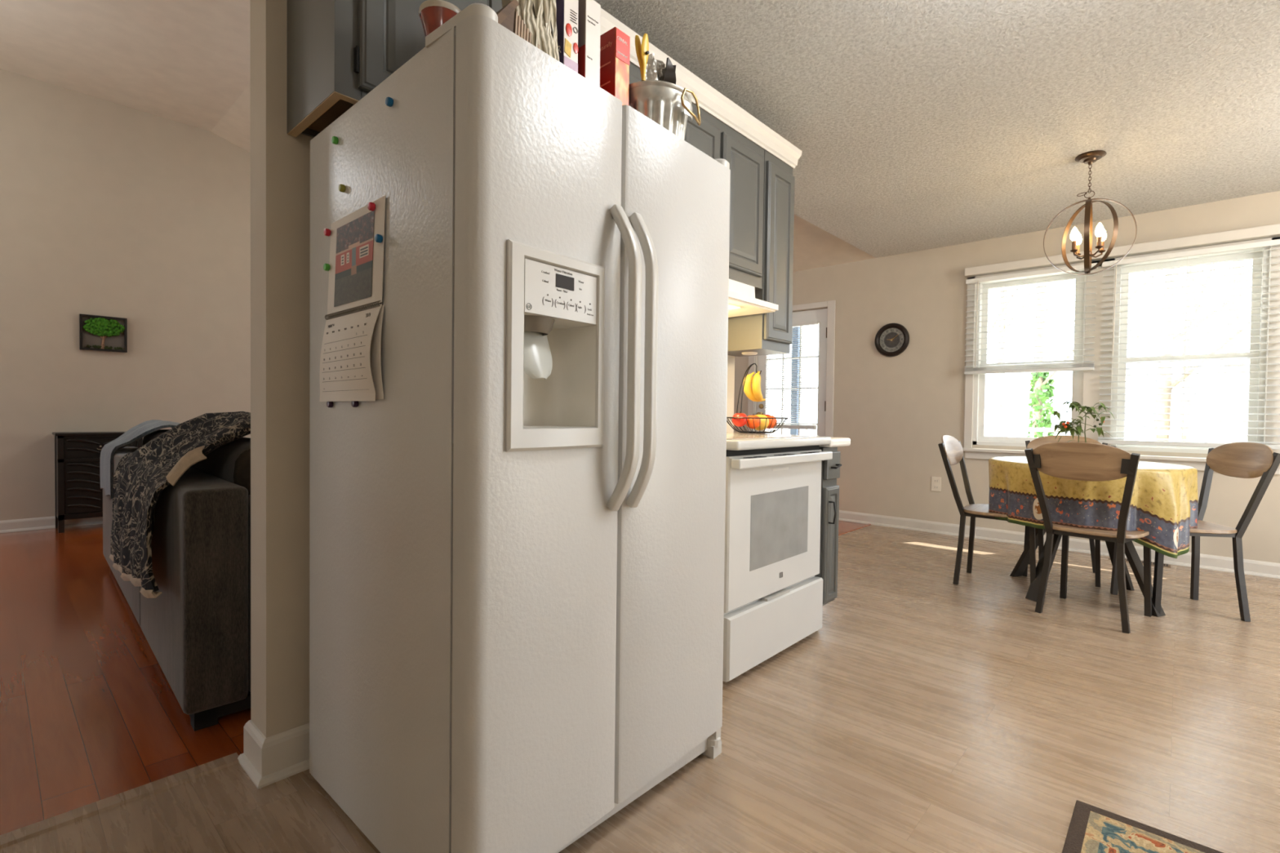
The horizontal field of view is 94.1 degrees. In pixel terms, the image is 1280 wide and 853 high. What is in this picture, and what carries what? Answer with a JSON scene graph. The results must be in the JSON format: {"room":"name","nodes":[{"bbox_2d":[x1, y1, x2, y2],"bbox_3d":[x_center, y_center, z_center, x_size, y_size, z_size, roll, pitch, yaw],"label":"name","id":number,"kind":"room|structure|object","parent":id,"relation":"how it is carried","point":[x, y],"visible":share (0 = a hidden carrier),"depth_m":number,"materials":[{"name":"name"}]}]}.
{"room":"kitchen","nodes":[
{"label":"kitchen","id":0,"kind":"room"},
{"bbox_2d":[0,68,250,520],"bbox_3d":[-4.358,-1.050,5.402,0.120,3.750,9.150,2,2,42],"label":"wall","id":1,"kind":"structure","parent":0,"point":[108,208],"depth_m":5.09,"materials":[{"name":"beige paint"}]},
{"bbox_2d":[0,515,102,533],"bbox_3d":[-4.377,0.779,5.334,0.026,0.095,9.000,2,2,42],"label":"baseboard","id":2,"kind":"structure","parent":1,"relation":"attached to","point":[45,522],"depth_m":4.81,"materials":[{"name":"white paint"}]},
{"bbox_2d":[79,313,127,352],"bbox_3d":[-4.559,-0.790,5.065,0.047,0.294,0.300,2,2,42],"label":"picture","id":3,"kind":"object","parent":1,"relation":"attached to","point":[97,333],"visible":1,"depth_m":5.06,"materials":[{"name":"black wood"}]},
{"bbox_2d":[250,0,734,737],"bbox_3d":[-0.286,-0.289,2.424,0.135,2.445,2.212,2,2,42],"label":"wall","id":4,"kind":"structure","parent":0,"point":[280,162],"depth_m":1.60,"materials":[{"name":"beige paint"}]},
{"bbox_2d":[237,720,309,789],"bbox_3d":[-0.309,0.876,2.438,0.187,0.115,2.238,2,2,42],"label":"baseboard","id":5,"kind":"structure","parent":4,"relation":"attached to","point":[268,761],"depth_m":1.61,"materials":[{"name":"white paint"}]},
{"bbox_2d":[286,0,502,137],"bbox_3d":[-0.501,-1.040,1.808,0.341,0.525,0.923,2,2,42],"label":"upper cabinet","id":6,"kind":"object","parent":4,"relation":"attached to","point":[338,51],"visible":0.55,"depth_m":1.45,"materials":[{"name":"wood"}]},
{"bbox_2d":[629,62,641,84],"bbox_3d":[-0.094,-0.864,2.276,0.323,0.885,0.305,2,2,42],"label":"upper cabinet","id":7,"kind":"object","parent":4,"relation":"attached to","point":[634,71],"visible":0.02,"depth_m":2.13,"materials":[{"name":"wood"}]},
{"bbox_2d":[600,8,802,168],"bbox_3d":[-0.058,-1.341,2.291,0.335,0.088,2.236,2,2,42],"label":"trim","id":8,"kind":"structure","parent":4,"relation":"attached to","point":[711,100],"depth_m":2.50,"materials":[{"name":"white paint"}]},
{"bbox_2d":[684,102,764,289],"bbox_3d":[0.245,-0.980,2.645,0.323,0.660,0.690,2,2,42],"label":"upper cabinet","id":9,"kind":"object","parent":4,"relation":"attached to","point":[714,138],"visible":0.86,"depth_m":2.63,"materials":[{"name":"wood"}]},
{"bbox_2d":[728,279,778,317],"bbox_3d":[0.234,-0.580,2.569,0.428,0.135,0.685,2,2,42],"label":"range hood","id":10,"kind":"object","parent":4,"relation":"attached to","point":[742,301],"visible":0.21,"depth_m":2.62,"materials":[{"name":"metal"}]},
{"bbox_2d":[727,149,795,356],"bbox_3d":[0.571,-0.838,3.009,0.323,0.950,0.276,2,2,42],"label":"upper cabinet","id":11,"kind":"object","parent":4,"relation":"attached to","point":[766,333],"visible":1,"depth_m":2.88,"materials":[{"name":"wood"}]},
{"bbox_2d":[741,351,757,355],"bbox_3d":[0.553,-0.368,3.007,0.080,0.010,0.080,2,2,42],"label":"puck light","id":12,"kind":"object","parent":11,"relation":"attached to","point":[743,353],"depth_m":2.98,"materials":[{"name":"plastic"}]},
{"bbox_2d":[0,520,1279,852],"bbox_3d":[-0.913,0.981,2.203,9.370,0.100,9.020,2,2,42],"label":"floor","id":13,"kind":"structure","parent":0,"point":[925,712],"depth_m":1.89,"materials":[{"name":"beige wood"}]},
{"bbox_2d":[52,431,142,533],"bbox_3d":[-4.489,0.440,4.950,0.311,0.785,0.545,2,2,42],"label":"cabinet","id":14,"kind":"object","parent":13,"relation":"on","point":[78,494],"visible":0.54,"depth_m":4.77,"materials":[{"name":"black wood"}]},
{"bbox_2d":[0,752,239,848],"bbox_3d":[-1.836,0.941,0.918,0.060,0.007,2.078,2,2,42],"label":"trim","id":15,"kind":"structure","parent":13,"relation":"on","point":[24,833],"depth_m":1.48,"materials":[{"name":"beige wood"}]},
{"bbox_2d":[102,429,250,731],"bbox_3d":[-2.005,0.463,3.100,2.780,0.874,1.000,2,2,44],"label":"sofa","id":16,"kind":"object","parent":13,"relation":"on","point":[197,630],"visible":0.42,"depth_m":1.86,"materials":[{"name":"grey fabric"}]},
{"bbox_2d":[99,419,179,498],"bbox_3d":[-2.924,0.177,3.536,0.642,0.427,0.383,2,2,44],"label":"folded throw","id":17,"kind":"object","parent":16,"relation":"on","point":[136,433],"visible":0.89,"depth_m":3.39,"materials":[{"name":"grey fabric"}]},
{"bbox_2d":[142,429,169,445],"bbox_3d":[-2.719,0.229,3.469,0.773,0.408,0.209,2,2,44],"label":"cushion","id":18,"kind":"object","parent":16,"relation":"on","point":[148,437],"depth_m":3.49,"materials":[{"name":"brown fabric"}]},
{"bbox_2d":[109,411,250,598],"bbox_3d":[-1.647,0.260,2.410,1.132,0.644,0.693,2,2,44],"label":"patterned blanket","id":19,"kind":"object","parent":16,"relation":"on","point":[140,477],"visible":0.79,"depth_m":2.08,"materials":[{"name":"black fabric"}]},
{"bbox_2d":[190,437,250,483],"bbox_3d":[-1.571,0.247,2.350,0.875,0.403,0.205,2,2,43],"label":"cushion","id":20,"kind":"object","parent":16,"relation":"on","point":[219,464],"depth_m":2.17,"materials":[{"name":"brown fabric"}]},
{"bbox_2d":[233,448,250,494],"bbox_3d":[-1.197,0.168,2.171,0.150,0.230,0.480,2,2,44],"label":"throw pillow","id":21,"kind":"object","parent":16,"relation":"on","point":[242,474],"visible":0.06,"depth_m":2.00,"materials":[{"name":"black fabric"}]},
{"bbox_2d":[309,3,730,852],"bbox_3d":[-0.271,0.095,1.617,0.830,1.710,0.883,2,2,42],"label":"refrigerator","id":22,"kind":"object","parent":13,"relation":"on","point":[517,548],"visible":1,"depth_m":1.25,"materials":[{"name":"metal"}]},
{"bbox_2d":[326,401,333,407],"bbox_3d":[-0.762,-0.055,1.463,0.018,0.018,0.012,2,2,42],"label":"magnet","id":23,"kind":"object","parent":22,"relation":"attached to","point":[329,404],"visible":0.93,"depth_m":1.46},
{"bbox_2d":[331,136,338,144],"bbox_3d":[-0.734,-0.688,1.432,0.018,0.018,0.012,2,2,42],"label":"magnet","id":24,"kind":"object","parent":22,"relation":"attached to","point":[335,140],"visible":1,"depth_m":1.43},
{"bbox_2d":[338,183,345,192],"bbox_3d":[-0.704,-0.562,1.406,0.018,0.018,0.012,2,2,42],"label":"magnet","id":25,"kind":"object","parent":22,"relation":"attached to","point":[341,187],"visible":1,"depth_m":1.40},
{"bbox_2d":[319,195,385,401],"bbox_3d":[-0.673,-0.276,1.375,0.344,0.434,0.029,2,2,44],"label":"wall calendar","id":26,"kind":"object","parent":22,"relation":"attached to","point":[350,366],"visible":1,"depth_m":1.34,"materials":[{"name":"paper"}]},
{"bbox_2d":[323,263,329,271],"bbox_3d":[-0.766,-0.389,1.455,0.018,0.018,0.012,2,2,42],"label":"magnet","id":27,"kind":"object","parent":26,"relation":"attached to","point":[326,266],"visible":1,"depth_m":1.45},
{"bbox_2d":[324,228,330,236],"bbox_3d":[-0.762,-0.473,1.451,0.018,0.018,0.012,2,2,42],"label":"magnet","id":28,"kind":"object","parent":26,"relation":"attached to","point":[326,231],"visible":1,"depth_m":1.45},
{"bbox_2d":[333,210,374,306],"bbox_3d":[-0.657,-0.379,1.365,0.216,0.186,0.002,2,2,42],"label":"picture","id":29,"kind":"object","parent":26,"relation":"on","point":[354,235],"depth_m":1.36,"materials":[{"name":"paper"}]},
{"bbox_2d":[367,202,375,211],"bbox_3d":[-0.579,-0.475,1.285,0.018,0.018,0.012,2,2,42],"label":"magnet","id":30,"kind":"object","parent":26,"relation":"attached to","point":[371,206],"visible":1,"depth_m":1.28},
{"bbox_2d":[374,234,382,243],"bbox_3d":[-0.554,-0.399,1.263,0.018,0.018,0.012,2,2,42],"label":"magnet","id":31,"kind":"object","parent":26,"relation":"attached to","point":[378,237],"visible":1,"depth_m":1.26},
{"bbox_2d":[351,400,358,407],"bbox_3d":[-0.653,-0.053,1.365,0.018,0.018,0.012,2,2,42],"label":"magnet","id":32,"kind":"object","parent":22,"relation":"attached to","point":[354,403],"visible":0.89,"depth_m":1.36},
{"bbox_2d":[385,97,393,106],"bbox_3d":[-0.522,-0.676,1.240,0.018,0.018,0.012,2,2,42],"label":"magnet","id":33,"kind":"object","parent":22,"relation":"attached to","point":[388,100],"visible":1,"depth_m":1.24},
{"bbox_2d":[418,0,461,36],"bbox_3d":[-0.424,-0.810,1.277,0.096,0.146,0.096,2,2,42],"label":"ceramic bowl","id":34,"kind":"object","parent":22,"relation":"on","point":[433,14],"visible":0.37,"depth_m":1.24,"materials":[{"name":"ceramic"}]},
{"bbox_2d":[496,0,539,48],"bbox_3d":[-0.290,-0.810,1.289,0.128,0.150,0.197,2,1,40],"label":"wooden rack","id":35,"kind":"object","parent":22,"relation":"on","point":[508,17],"visible":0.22,"depth_m":1.24,"materials":[{"name":"brown wood"}]},
{"bbox_2d":[502,0,559,61],"bbox_3d":[-0.239,-0.887,1.315,0.087,0.303,0.169,2,2,42],"label":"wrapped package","id":36,"kind":"object","parent":22,"relation":"on","point":[540,16],"visible":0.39,"depth_m":1.30},
{"bbox_2d":[450,14,641,852],"bbox_3d":[-0.174,0.074,1.202,0.130,1.594,0.394,2,2,42],"label":"freezer","id":37,"kind":"object","parent":22,"relation":"in","point":[543,237],"depth_m":1.15,"materials":[{"name":"metal"}]},
{"bbox_2d":[555,0,578,72],"bbox_3d":[-0.242,-0.894,1.493,0.214,0.310,0.048,2,2,42],"label":"box","id":38,"kind":"object","parent":22,"relation":"on","point":[566,19],"visible":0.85,"depth_m":1.42,"materials":[{"name":"white cardboard"}]},
{"bbox_2d":[564,38,571,57],"bbox_3d":[-0.171,-0.899,1.415,0.002,0.038,0.021,2,2,42],"label":"print","id":39,"kind":"object","parent":38,"relation":"on","point":[567,42],"depth_m":1.41,"materials":[{"name":"paper"}]},
{"bbox_2d":[564,55,577,72],"bbox_3d":[-0.166,-0.808,1.425,0.001,0.137,0.044,2,2,42],"label":"print","id":40,"kind":"object","parent":38,"relation":"attached to","point":[571,61],"depth_m":1.43},
{"bbox_2d":[565,22,578,53],"bbox_3d":[-0.162,-0.928,1.424,0.003,0.060,0.040,2,2,42],"label":"print","id":41,"kind":"object","parent":38,"relation":"attached to","point":[571,28],"depth_m":1.42},
{"bbox_2d":[577,0,600,86],"bbox_3d":[-0.191,-0.899,1.544,0.202,0.320,0.052,2,2,42],"label":"food box","id":42,"kind":"object","parent":22,"relation":"on","point":[588,11],"visible":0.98,"depth_m":1.47,"materials":[{"name":"grey cardboard"}]},
{"bbox_2d":[600,26,630,105],"bbox_3d":[-0.117,-0.886,1.617,0.193,0.292,0.055,2,2,42],"label":"cereal box","id":43,"kind":"object","parent":22,"relation":"on","point":[615,44],"visible":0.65,"depth_m":1.55,"materials":[{"name":"red cardboard"}]},
{"bbox_2d":[615,27,630,65],"bbox_3d":[-0.044,-0.990,1.552,0.001,0.074,0.051,2,2,42],"label":"print","id":44,"kind":"object","parent":43,"relation":"attached to","point":[622,40],"depth_m":1.55},
{"bbox_2d":[628,80,701,139],"bbox_3d":[0.042,-0.826,1.667,0.246,0.174,0.222,2,2,42],"label":"galvanized bucket","id":45,"kind":"object","parent":22,"relation":"on","point":[667,104],"visible":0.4,"depth_m":1.59,"materials":[{"name":"metal"}]},
{"bbox_2d":[644,53,675,84],"bbox_3d":[0.058,-0.888,1.646,0.055,0.263,0.190,2,2,42],"label":"snack bag","id":46,"kind":"object","parent":45,"relation":"in","point":[655,69],"visible":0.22,"depth_m":1.65,"materials":[{"name":"silver metal"}]},
{"bbox_2d":[635,33,648,80],"bbox_3d":[0.007,-0.982,1.586,0.038,0.115,0.028,1,1,18],"label":"clip","id":47,"kind":"object","parent":46,"relation":"attached to","point":[642,50],"visible":0.99,"depth_m":1.58,"materials":[{"name":"yellow plastic"}]},
{"bbox_2d":[613,104,730,804],"bbox_3d":[0.113,0.071,1.530,0.140,1.594,0.474,2,2,42],"label":"door","id":48,"kind":"structure","parent":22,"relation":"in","point":[675,197],"depth_m":1.50,"materials":[{"name":"metal"}]},
{"bbox_2d":[722,432,832,682],"bbox_3d":[0.366,0.487,2.598,0.632,0.902,0.766,2,2,42],"label":"range","id":49,"kind":"object","parent":13,"relation":"on","point":[773,595],"visible":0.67,"depth_m":2.34,"materials":[{"name":"white metal"}]},
{"bbox_2d":[726,363,788,433],"bbox_3d":[0.555,-0.136,2.838,0.266,0.334,0.386,2,2,42],"label":"fruit basket","id":50,"kind":"object","parent":49,"relation":"on","point":[771,431],"visible":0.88,"depth_m":2.77,"materials":[{"name":"black metal"}]},
{"bbox_2d":[732,411,747,426],"bbox_3d":[0.457,-0.034,2.726,0.072,0.070,0.072,2,2,42],"label":"apple","id":51,"kind":"object","parent":50,"relation":"in","point":[737,422],"visible":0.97,"depth_m":2.70,"materials":[{"name":"red food"}]},
{"bbox_2d":[746,413,760,428],"bbox_3d":[0.522,-0.024,2.754,0.072,0.070,0.072,2,2,42],"label":"orange","id":52,"kind":"object","parent":50,"relation":"in","point":[757,421],"visible":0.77,"depth_m":2.73,"materials":[{"name":"orange food"}]},
{"bbox_2d":[742,372,765,401],"bbox_3d":[0.555,-0.192,2.884,0.125,0.145,0.040,0,1,-26],"label":"banana","id":53,"kind":"object","parent":50,"relation":"hanging from","point":[748,390],"visible":0.82,"depth_m":2.85,"materials":[{"name":"yellow food"}]},
{"bbox_2d":[751,370,763,400],"bbox_3d":[0.575,-0.195,2.878,0.040,0.145,0.125,1,1,28],"label":"banana","id":54,"kind":"object","parent":50,"relation":"hanging from","point":[756,381],"visible":0.99,"depth_m":2.83,"materials":[{"name":"yellow food"}]},
{"bbox_2d":[726,417,788,433],"bbox_3d":[0.554,-0.007,2.841,0.266,0.074,0.386,2,2,42],"label":"wire bowl","id":55,"kind":"object","parent":50,"relation":"on","point":[771,431],"depth_m":2.76,"materials":[{"name":"black metal"}]},
{"bbox_2d":[755,413,768,431],"bbox_3d":[0.566,-0.022,2.809,0.086,0.084,0.086,2,2,42],"label":"apple","id":56,"kind":"object","parent":50,"relation":"in","point":[762,424],"visible":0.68,"depth_m":2.78,"materials":[{"name":"yellow food"}]},
{"bbox_2d":[765,413,777,428],"bbox_3d":[0.623,-0.025,2.872,0.074,0.072,0.074,2,2,42],"label":"orange","id":57,"kind":"object","parent":50,"relation":"in","point":[774,421],"visible":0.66,"depth_m":2.84,"materials":[{"name":"orange food"}]},
{"bbox_2d":[726,435,831,450],"bbox_3d":[0.369,0.058,2.588,0.626,0.036,0.760,2,2,42],"label":"cooktop","id":58,"kind":"object","parent":49,"relation":"in","point":[733,442],"depth_m":2.35,"materials":[{"name":"white ceramic"}]},
{"bbox_2d":[772,466,788,471],"bbox_3d":[0.566,0.171,2.399,0.002,0.010,0.130,2,2,42],"label":"print","id":59,"kind":"object","parent":49,"relation":"attached to","point":[774,468],"depth_m":2.40},
{"bbox_2d":[814,447,841,605],"bbox_3d":[0.679,0.513,2.935,0.642,0.845,0.151,2,2,42],"label":"base cabinet","id":60,"kind":"object","parent":13,"relation":"on","point":[830,468],"visible":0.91,"depth_m":2.72,"materials":[{"name":"wood"}]},
{"bbox_2d":[819,436,850,447],"bbox_3d":[0.698,0.067,2.954,0.625,0.040,0.219,2,2,42],"label":"countertop","id":61,"kind":"structure","parent":60,"relation":"on","point":[835,442],"depth_m":2.73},
{"bbox_2d":[937,435,1044,585],"bbox_3d":[2.108,0.501,3.575,0.534,0.882,0.452,2,1,40],"label":"dining chair","id":62,"kind":"object","parent":13,"relation":"on","point":[951,450],"visible":0.68,"depth_m":3.55,"materials":[{"name":"metal"}]},
{"bbox_2d":[1022,435,1107,586],"bbox_3d":[2.716,0.503,3.826,0.452,0.882,0.534,2,1,36],"label":"dining chair","id":63,"kind":"object","parent":13,"relation":"on","point":[1095,547],"visible":0.17,"depth_m":3.84,"materials":[{"name":"metal"}]},
{"bbox_2d":[1009,528,1165,617],"bbox_3d":[2.489,0.576,3.351,0.904,0.745,0.904,2,2,42],"label":"dining table","id":64,"kind":"object","parent":13,"relation":"on","point":[1137,567],"visible":0.16,"depth_m":3.26,"materials":[{"name":"brown wood"}]},
{"bbox_2d":[988,456,1198,558],"bbox_3d":[2.493,0.412,3.349,0.940,0.424,0.928,2,2,42],"label":"tablecloth","id":65,"kind":"object","parent":64,"relation":"on","point":[1164,503],"visible":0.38,"depth_m":2.96,"materials":[{"name":"fabric"}]},
{"bbox_2d":[1052,401,1115,442],"bbox_3d":[2.480,0.030,3.347,0.297,0.336,0.220,2,2,42],"label":"plant","id":66,"kind":"object","parent":65,"relation":"on","point":[1064,428],"visible":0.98,"depth_m":3.34,"materials":[{"name":"green plant"}]},
{"bbox_2d":[1024,441,1151,633],"bbox_3d":[2.267,0.514,2.989,0.534,0.882,0.452,0,1,-39],"label":"dining chair","id":67,"kind":"object","parent":13,"relation":"on","point":[1080,461],"visible":0.82,"depth_m":2.86,"materials":[{"name":"brown wood"}]},
{"bbox_2d":[1108,556,1170,568],"bbox_3d":[3.477,0.943,4.149,0.330,0.005,0.105,2,2,42],"label":"floor vent","id":68,"kind":"object","parent":13,"relation":"in","point":[1126,559],"visible":0.43,"depth_m":4.08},
{"bbox_2d":[1062,800,1223,852],"bbox_3d":[0.953,0.979,0.677,0.900,0.008,1.500,2,2,42],"label":"floral rug","id":69,"kind":"object","parent":13,"relation":"on","point":[1091,828],"visible":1,"depth_m":1.40,"materials":[{"name":"multicoloured fabric"}]},
{"bbox_2d":[1110,442,1279,622],"bbox_3d":[2.897,0.519,3.143,0.534,0.882,0.452,1,1,11],"label":"dining chair","id":70,"kind":"object","parent":13,"relation":"on","point":[1237,460],"visible":0.73,"depth_m":3.02,"materials":[{"name":"metal"}]},
{"bbox_2d":[0,0,1279,271],"bbox_3d":[-0.938,-2.153,2.184,9.220,1.275,9.000,2,2,42],"label":"ceiling","id":71,"kind":"structure","parent":0,"point":[917,125],"depth_m":2.98,"materials":[{"name":"white paint"}]},
{"bbox_2d":[1043,150,1137,275],"bbox_3d":[2.483,-1.168,3.295,0.306,0.655,0.377,1,1,-9],"label":"orb pendant","id":72,"kind":"object","parent":71,"relation":"hanging from","point":[1088,157],"visible":1,"depth_m":3.26,"materials":[{"name":"brown metal"}]},
{"bbox_2d":[733,191,1279,563],"bbox_3d":[2.119,-0.600,5.602,9.220,3.000,0.150,2,2,42],"label":"wall","id":73,"kind":"structure","parent":0,"point":[895,412],"depth_m":5.17,"materials":[{"name":"beige paint"}]},
{"bbox_2d":[747,300,835,437],"bbox_3d":[1.552,-0.170,6.098,0.953,2.105,0.183,2,2,42],"label":"door","id":74,"kind":"structure","parent":73,"relation":"in","point":[825,317],"depth_m":5.86,"materials":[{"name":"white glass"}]},
{"bbox_2d":[764,320,818,429],"bbox_3d":[1.525,-0.512,6.056,0.570,1.070,0.069,2,2,42],"label":"door blind","id":75,"kind":"object","parent":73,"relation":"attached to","point":[811,322],"visible":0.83,"depth_m":6.01,"materials":[{"name":"white plastic"}]},
{"bbox_2d":[838,524,871,535],"bbox_3d":[1.190,0.909,4.473,0.040,0.005,2.790,2,2,42],"label":"trim","id":76,"kind":"structure","parent":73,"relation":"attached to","point":[866,525],"depth_m":5.20,"materials":[{"name":"red wood"}]},
{"bbox_2d":[875,323,909,356],"bbox_3d":[2.259,-0.778,5.349,0.304,0.304,0.034,2,2,42],"label":"wall clock","id":77,"kind":"object","parent":73,"relation":"attached to","point":[891,340],"visible":1,"depth_m":5.35,"materials":[{"name":"brown metal"}]},
{"bbox_2d":[931,476,941,491],"bbox_3d":[2.544,0.495,5.118,0.080,0.126,0.010,2,2,42],"label":"wall outlet","id":78,"kind":"object","parent":73,"relation":"attached to","point":[935,481],"visible":1,"depth_m":5.11,"materials":[{"name":"plastic"}]},
{"bbox_2d":[972,270,1085,446],"bbox_3d":[3.081,-0.521,4.729,0.730,1.360,0.140,2,2,42],"label":"window","id":79,"kind":"structure","parent":73,"relation":"in","point":[980,380],"depth_m":4.80,"materials":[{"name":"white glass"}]},
{"bbox_2d":[964,262,1097,374],"bbox_3d":[2.997,-0.808,4.617,0.858,0.775,0.069,2,2,42],"label":"window blind","id":80,"kind":"object","parent":79,"relation":"attached to","point":[1078,366],"visible":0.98,"depth_m":4.60,"materials":[{"name":"white plastic"}]},
{"bbox_2d":[838,510,1279,578],"bbox_3d":[3.650,0.901,4.106,4.877,0.095,0.026,2,2,42],"label":"baseboard","id":81,"kind":"structure","parent":73,"relation":"attached to","point":[1251,567],"depth_m":4.70,"materials":[{"name":"white paint"}]},
{"bbox_2d":[962,236,1279,475],"bbox_3d":[3.378,-0.465,4.344,1.830,1.500,0.080,2,2,42],"label":"window frame","id":82,"kind":"structure","parent":73,"relation":"attached to","point":[1091,392],"depth_m":4.34,"materials":[{"name":"white paint"}]},
{"bbox_2d":[964,223,1279,277],"bbox_3d":[3.382,-1.249,4.296,1.865,0.065,0.075,2,2,42],"label":"trim","id":83,"kind":"structure","parent":73,"relation":"attached to","point":[1273,230],"depth_m":4.13,"materials":[{"name":"white paint"}]},
{"bbox_2d":[1111,247,1270,453],"bbox_3d":[3.762,-0.501,4.110,0.770,1.360,0.140,2,2,42],"label":"window","id":84,"kind":"structure","parent":73,"relation":"in","point":[1263,253],"depth_m":4.03,"materials":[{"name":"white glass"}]},
{"bbox_2d":[1097,239,1279,449],"bbox_3d":[3.669,-0.520,4.009,0.912,1.310,0.069,2,2,42],"label":"window blind","id":85,"kind":"object","parent":84,"relation":"attached to","point":[1271,243],"visible":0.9,"depth_m":3.98,"materials":[{"name":"white plastic"}]},
{"label":"outside","id":86,"kind":"structure","parent":0,"visible":0},
{"bbox_3d":[3.486,1.025,5.658,7.600,0.100,1.750,2,2,42],"label":"deck","id":87,"kind":"object","parent":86,"visible":0},
{"bbox_2d":[790,326,799,435],"bbox_3d":[2.036,-0.415,7.800,0.090,2.660,0.090,2,2,42],"label":"porch post","id":88,"kind":"object","parent":87,"relation":"on","point":[795,432],"visible":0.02,"depth_m":7.76,"materials":[{"name":"white wood"}]},
{"bbox_2d":[767,422,1247,443],"bbox_3d":[4.021,0.451,6.228,7.400,1.040,0.100,2,2,42],"label":"deck railing","id":89,"kind":"object","parent":87,"relation":"on","point":[1005,429],"visible":0.1,"depth_m":5.62,"materials":[{"name":"white wood"}]},
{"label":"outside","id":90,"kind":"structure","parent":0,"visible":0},
{"bbox_2d":[770,431,817,435],"bbox_3d":[6.702,1.769,7.438,100.000,0.200,100.000,2,2,42],"label":"ground","id":91,"kind":"structure","parent":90,"point":[776,433],"depth_m":60.70,"materials":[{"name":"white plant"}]},
{"bbox_2d":[987,284,1030,338],"bbox_3d":[7.003,-3.777,12.825,3.296,10.692,3.373,2,2,42],"label":"tree","id":92,"kind":"object","parent":91,"relation":"on","point":[1018,287],"visible":0.05,"depth_m":11.80,"materials":[{"name":"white plant"}]},
{"bbox_2d":[995,286,1048,436],"bbox_3d":[9.389,-3.952,15.193,2.526,11.003,3.382,0,1,-34],"label":"tree","id":93,"kind":"object","parent":91,"relation":"on","point":[1000,377],"visible":0.14,"depth_m":14.70,"materials":[{"name":"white plant"}]},
{"bbox_2d":[1011,271,1158,437],"bbox_3d":[7.000,-3.090,10.147,2.117,9.421,4.124,1,1,30],"label":"tree","id":94,"kind":"object","parent":91,"relation":"on","point":[1041,381],"visible":0.37,"depth_m":10.00,"materials":[{"name":"green plant"}]},
{"bbox_2d":[1062,260,1241,442],"bbox_3d":[10.117,-4.486,10.924,2.685,12.259,3.911,0,1,-29],"label":"tree","id":95,"kind":"object","parent":91,"relation":"on","point":[1190,268],"visible":0.23,"depth_m":11.30,"materials":[{"name":"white plant"}]},
{"bbox_2d":[1153,259,1252,441],"bbox_3d":[8.420,-3.337,8.807,2.668,10.003,2.556,2,2,42],"label":"tree","id":96,"kind":"object","parent":91,"relation":"on","point":[1169,271],"visible":0.27,"depth_m":9.23,"materials":[{"name":"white plant"}]},
{"bbox_2d":[1192,366,1249,443],"bbox_3d":[10.366,0.422,7.745,4.650,2.570,3.800,2,2,42],"label":"garden shed","id":97,"kind":"object","parent":91,"relation":"on","point":[1217,375],"visible":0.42,"depth_m":8.22,"materials":[{"name":"white"}]},
{"bbox_2d":[1213,260,1251,366],"bbox_3d":[13.541,-4.342,12.150,2.572,12.002,2.864,2,2,42],"label":"tree","id":98,"kind":"object","parent":91,"relation":"on","point":[1236,270],"visible":0.23,"depth_m":12.68,"materials":[{"name":"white plant"}]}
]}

